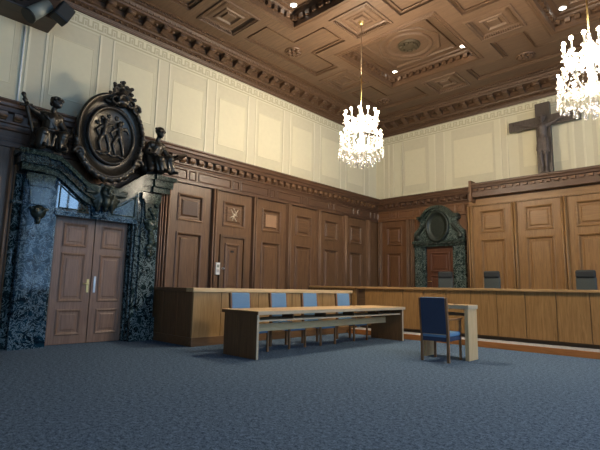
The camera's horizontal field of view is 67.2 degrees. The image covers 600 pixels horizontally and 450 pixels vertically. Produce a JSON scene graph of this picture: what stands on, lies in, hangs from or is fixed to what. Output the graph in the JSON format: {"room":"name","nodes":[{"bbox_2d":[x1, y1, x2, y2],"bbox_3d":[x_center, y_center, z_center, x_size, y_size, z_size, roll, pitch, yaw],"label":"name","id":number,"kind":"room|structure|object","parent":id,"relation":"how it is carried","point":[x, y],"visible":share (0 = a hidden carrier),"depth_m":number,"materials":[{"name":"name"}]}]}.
{"room":"courtroom","nodes":[
{"label":"courtroom","id":0,"kind":"room"},
{"bbox_2d":[0,10,375,197],"bbox_3d":[-4.252,-1.493,9.622,0.170,7.750,20.680,-6,-11,43],"label":"wall","id":1,"kind":"structure","parent":0,"point":[200,107],"depth_m":11.13,"materials":[{"name":"beige paint"}]},
{"bbox_2d":[16,25,26,100],"bbox_3d":[-5.300,-3.022,8.582,0.036,1.650,0.036,-6,-11,43],"label":"cable conduit","id":2,"kind":"object","parent":1,"relation":"attached to","point":[25,27],"visible":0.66,"depth_m":8.57,"materials":[{"name":"white plastic"}]},
{"bbox_2d":[0,146,176,350],"bbox_3d":[-4.018,0.554,8.879,0.597,3.500,3.060,-6,-11,43],"label":"doorway","id":3,"kind":"structure","parent":1,"relation":"in","point":[48,186],"depth_m":8.38,"materials":[{"name":"green stone"}]},
{"bbox_2d":[20,91,71,155],"bbox_3d":[-4.664,-1.863,8.251,0.689,1.094,0.855,-6,-11,43],"label":"bronze statue","id":4,"kind":"object","parent":3,"relation":"on","point":[53,136],"visible":1,"depth_m":8.19,"materials":[{"name":"black metal"}]},
{"bbox_2d":[44,216,126,345],"bbox_3d":[-4.183,1.022,9.000,0.096,2.600,1.660,-6,-11,43],"label":"door","id":5,"kind":"structure","parent":3,"relation":"attached to","point":[68,309],"depth_m":8.94,"materials":[{"name":"brown wood"}]},
{"bbox_2d":[71,81,144,182],"bbox_3d":[-3.851,-1.920,9.174,0.397,2.184,1.452,-6,-11,43],"label":"medallion","id":6,"kind":"object","parent":3,"relation":"on","point":[109,138],"visible":1,"depth_m":9.10,"materials":[{"name":"black metal"}]},
{"bbox_2d":[140,127,186,175],"bbox_3d":[-2.999,-1.591,9.950,0.707,1.075,0.932,-6,-11,43],"label":"bronze statue","id":7,"kind":"object","parent":3,"relation":"on","point":[154,163],"visible":1,"depth_m":9.73,"materials":[{"name":"black metal"}]},
{"bbox_2d":[174,154,186,159],"bbox_3d":[-2.689,-1.510,10.069,0.208,0.194,0.316,-3,-9,26],"label":"book","id":8,"kind":"object","parent":7,"relation":"on","point":[180,156],"depth_m":10.01,"materials":[{"name":"brown wood"}]},
{"bbox_2d":[0,96,379,345],"bbox_3d":[-4.136,0.144,9.143,0.450,4.380,20.530,-6,-11,43],"label":"panelling","id":9,"kind":"object","parent":1,"relation":"attached to","point":[301,233],"visible":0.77,"depth_m":12.03,"materials":[{"name":"brown wood"}]},
{"bbox_2d":[183,200,197,215],"bbox_3d":[-2.644,-0.406,10.878,0.024,0.340,0.400,-6,-11,43],"label":"panel","id":10,"kind":"object","parent":9,"relation":"attached to","point":[190,207],"depth_m":10.87,"materials":[{"name":"brown wood"}]},
{"bbox_2d":[215,262,219,274],"bbox_3d":[-2.060,1.087,11.256,0.062,0.300,0.120,-6,-11,43],"label":"plate","id":11,"kind":"object","parent":9,"relation":"attached to","point":[217,265],"visible":0.91,"depth_m":11.23,"materials":[{"name":"white plastic"}]},
{"bbox_2d":[217,234,246,288],"bbox_3d":[-1.738,1.495,11.532,0.080,2.460,0.840,-6,-11,43],"label":"door","id":12,"kind":"structure","parent":9,"relation":"attached to","point":[229,249],"depth_m":11.59,"materials":[{"name":"wood"}]},
{"bbox_2d":[0,326,599,449],"bbox_3d":[1.577,1.710,3.339,16.800,0.100,20.930,-6,-11,43],"label":"floor","id":13,"kind":"structure","parent":0,"point":[361,393],"depth_m":4.80,"materials":[{"name":"blue carpet"}]},
{"bbox_2d":[229,293,268,351],"bbox_3d":[-0.946,1.770,8.261,0.620,1.043,0.490,-6,-11,43],"label":"upholstered chair","id":14,"kind":"object","parent":13,"relation":"on","point":[236,300],"visible":0.18,"depth_m":8.40,"materials":[{"name":"blue fabric"}]},
{"bbox_2d":[152,287,352,346],"bbox_3d":[-0.955,2.119,11.025,1.765,1.115,5.035,-6,-11,43],"label":"desk","id":15,"kind":"object","parent":13,"relation":"on","point":[190,317],"visible":0.62,"depth_m":9.18,"materials":[{"name":"brown wood"}]},
{"bbox_2d":[268,293,305,348],"bbox_3d":[-0.261,1.884,8.979,0.620,1.043,0.490,-6,-11,42],"label":"upholstered chair","id":16,"kind":"object","parent":13,"relation":"on","point":[274,299],"visible":0.41,"depth_m":9.06,"materials":[{"name":"blue fabric"}]},
{"bbox_2d":[222,305,404,359],"bbox_3d":[0.529,2.063,9.141,0.966,0.765,4.496,-6,-11,43],"label":"table","id":17,"kind":"object","parent":13,"relation":"on","point":[242,327],"visible":1,"depth_m":8.27,"materials":[{"name":"brown wood"}]},
{"bbox_2d":[259,312,399,321],"bbox_3d":[0.595,1.835,9.097,0.600,0.025,4.360,-6,-11,43],"label":"shelf","id":18,"kind":"object","parent":17,"relation":"attached to","point":[396,314],"depth_m":8.76,"materials":[{"name":"brown wood"}]},
{"bbox_2d":[300,293,335,345],"bbox_3d":[0.379,1.982,9.594,0.620,1.043,0.490,-7,-11,45],"label":"upholstered chair","id":19,"kind":"object","parent":13,"relation":"on","point":[306,299],"visible":0.41,"depth_m":9.68,"materials":[{"name":"blue fabric"}]},
{"bbox_2d":[309,286,356,327],"bbox_3d":[1.080,2.394,13.099,1.720,1.225,0.600,-6,-11,43],"label":"bench","id":20,"kind":"object","parent":13,"relation":"on","point":[354,294],"visible":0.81,"depth_m":12.65,"materials":[{"name":"brown wood"}]},
{"bbox_2d":[334,293,367,340],"bbox_3d":[1.182,2.124,10.492,0.490,1.043,0.620,8,-11,-42],"label":"upholstered chair","id":21,"kind":"object","parent":13,"relation":"on","point":[341,299],"visible":0.41,"depth_m":10.59,"materials":[{"name":"blue fabric"}]},
{"bbox_2d":[418,297,461,362],"bbox_3d":[2.379,1.750,7.645,0.498,1.043,0.646,-6,-10,40],"label":"armchair","id":22,"kind":"object","parent":13,"relation":"on","point":[433,311],"visible":1,"depth_m":7.46,"materials":[{"name":"blue fabric"}]},
{"bbox_2d":[424,304,477,360],"bbox_3d":[2.628,1.856,7.968,0.891,0.932,0.386,-6,-11,43],"label":"desk","id":23,"kind":"object","parent":13,"relation":"on","point":[470,311],"visible":0.66,"depth_m":7.68,"materials":[{"name":"beige wood"}]},
{"bbox_2d":[448,312,463,315],"bbox_3d":[2.651,1.572,8.016,0.725,0.040,0.310,-6,-11,43],"label":"shelf","id":24,"kind":"object","parent":23,"relation":"attached to","point":[450,313],"depth_m":7.78,"materials":[{"name":"brown wood"}]},
{"bbox_2d":[348,327,599,358],"bbox_3d":[7.493,2.457,8.650,13.500,0.124,3.940,-6,-11,43],"label":"step","id":25,"kind":"structure","parent":13,"relation":"on","point":[591,353],"depth_m":8.94,"materials":[{"name":"brown wood"}]},
{"bbox_2d":[438,271,452,287],"bbox_3d":[3.753,1.981,11.797,0.635,1.540,0.609,-4,-10,35],"label":"chair","id":26,"kind":"object","parent":25,"relation":"on","point":[445,279],"visible":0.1,"depth_m":12.00,"materials":[{"name":"grey fabric"}]},
{"bbox_2d":[356,286,599,348],"bbox_3d":[6.593,1.708,7.847,13.530,1.100,0.600,-6,-11,43],"label":"bench","id":27,"kind":"object","parent":25,"relation":"on","point":[560,317],"visible":0.63,"depth_m":9.46,"materials":[{"name":"brown wood"}]},
{"bbox_2d":[484,271,500,288],"bbox_3d":[4.614,1.884,10.975,0.635,1.540,0.609,-6,-11,43],"label":"chair","id":28,"kind":"object","parent":25,"relation":"on","point":[492,279],"visible":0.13,"depth_m":11.15,"materials":[{"name":"black fabric"}]},
{"bbox_2d":[575,270,597,289],"bbox_3d":[6.057,1.720,9.598,0.609,1.540,0.635,8,-11,-42],"label":"chair","id":29,"kind":"object","parent":25,"relation":"on","point":[585,279],"visible":0.2,"depth_m":9.77,"materials":[{"name":"black fabric"}]},
{"bbox_2d":[61,0,599,139],"bbox_3d":[1.721,-5.479,4.343,16.400,0.820,20.530,-6,-11,43],"label":"ceiling","id":30,"kind":"structure","parent":0,"point":[307,56],"depth_m":11.63,"materials":[{"name":"brown wood"}]},
{"bbox_2d":[0,0,60,32],"bbox_3d":[-6.159,-4.671,7.433,0.654,1.237,4.000,-6,-11,43],"label":"beam","id":31,"kind":"structure","parent":30,"relation":"attached to","point":[11,9],"depth_m":8.43,"materials":[{"name":"brown metal"}]},
{"bbox_2d":[21,0,53,22],"bbox_3d":[-4.758,-3.865,8.155,0.307,0.536,0.504,-4,-9,31],"label":"spotlight","id":32,"kind":"object","parent":31,"relation":"attached to","point":[32,13],"visible":1,"depth_m":8.05,"materials":[{"name":"grey paint"}]},
{"bbox_2d":[49,0,75,26],"bbox_3d":[-4.444,-3.913,8.412,0.414,0.396,0.384,-6,-11,43],"label":"floodlight","id":33,"kind":"object","parent":31,"relation":"attached to","point":[62,13],"visible":1,"depth_m":8.28,"materials":[{"name":"black metal"}]},
{"bbox_2d":[340,129,349,147],"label":"candle","id":34,"kind":"object","parent":30,"relation":"hanging from","point":[344,129],"depth_m":10.14,"materials":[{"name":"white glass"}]},
{"bbox_2d":[344,107,355,135],"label":"candle","id":35,"kind":"object","parent":30,"relation":"hanging from","point":[346,117],"depth_m":10.11,"materials":[{"name":"white wax"}]},
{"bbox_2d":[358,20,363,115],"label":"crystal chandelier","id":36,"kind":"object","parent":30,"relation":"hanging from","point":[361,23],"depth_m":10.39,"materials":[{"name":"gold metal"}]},
{"bbox_2d":[362,118,364,135],"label":"candle","id":37,"kind":"object","parent":30,"relation":"hanging from","point":[363,126],"depth_m":10.56,"materials":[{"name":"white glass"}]},
{"bbox_2d":[367,106,378,125],"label":"candle","id":38,"kind":"object","parent":30,"relation":"hanging from","point":[375,115],"depth_m":10.11,"materials":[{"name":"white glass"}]},
{"bbox_2d":[374,127,381,145],"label":"candle","id":39,"kind":"object","parent":30,"relation":"hanging from","point":[374,127],"depth_m":9.93,"materials":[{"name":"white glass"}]},
{"bbox_2d":[557,68,563,92],"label":"candle","id":40,"kind":"object","parent":30,"relation":"hanging from","point":[562,69],"depth_m":7.30,"materials":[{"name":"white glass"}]},
{"bbox_2d":[558,6,566,10],"bbox_3d":[6.010,-4.961,10.332,0.180,0.020,0.180,-6,-11,43],"label":"recessed light","id":41,"kind":"object","parent":30,"relation":"in","point":[561,8],"visible":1,"depth_m":10.34,"materials":[{"name":"white plastic"}]},
{"bbox_2d":[582,0,589,44],"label":"crystal chandelier","id":42,"kind":"object","parent":30,"relation":"hanging from","point":[583,31],"depth_m":7.20,"materials":[{"name":"gold metal"}]},
{"bbox_2d":[376,84,599,198],"bbox_3d":[8.810,-1.006,11.241,16.400,7.750,0.170,-6,-11,43],"label":"wall","id":43,"kind":"structure","parent":0,"point":[478,148],"depth_m":14.30,"materials":[{"name":"beige paint"}]},
{"bbox_2d":[377,187,469,287],"bbox_3d":[4.108,1.142,15.106,3.650,4.380,0.450,-6,-11,43],"label":"panelling","id":44,"kind":"object","parent":43,"relation":"attached to","point":[397,222],"visible":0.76,"depth_m":15.71,"materials":[{"name":"brown wood"}]},
{"bbox_2d":[412,205,467,287],"bbox_3d":[4.495,1.309,14.583,1.820,3.920,0.300,-6,-11,43],"label":"doorway","id":45,"kind":"structure","parent":43,"relation":"in","point":[439,226],"depth_m":14.61,"materials":[{"name":"green stone"}]},
{"bbox_2d":[427,246,453,287],"bbox_3d":[4.533,1.981,14.543,0.960,2.580,0.152,-6,-11,43],"label":"door","id":46,"kind":"structure","parent":45,"relation":"attached to","point":[439,259],"depth_m":14.68,"materials":[{"name":"brown wood"}]},
{"bbox_2d":[467,165,599,289],"bbox_3d":[9.820,0.409,9.479,12.750,4.500,0.660,-6,-11,43],"label":"panelling","id":47,"kind":"object","parent":43,"relation":"attached to","point":[535,230],"visible":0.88,"depth_m":12.59,"materials":[{"name":"brown wood"}]},
{"bbox_2d":[509,101,581,173],"bbox_3d":[6.864,-2.451,12.745,1.860,2.130,0.371,-6,-11,43],"label":"crucifix","id":48,"kind":"object","parent":47,"relation":"on","point":[543,121],"visible":1,"depth_m":12.67,"materials":[{"name":"brown wood"}]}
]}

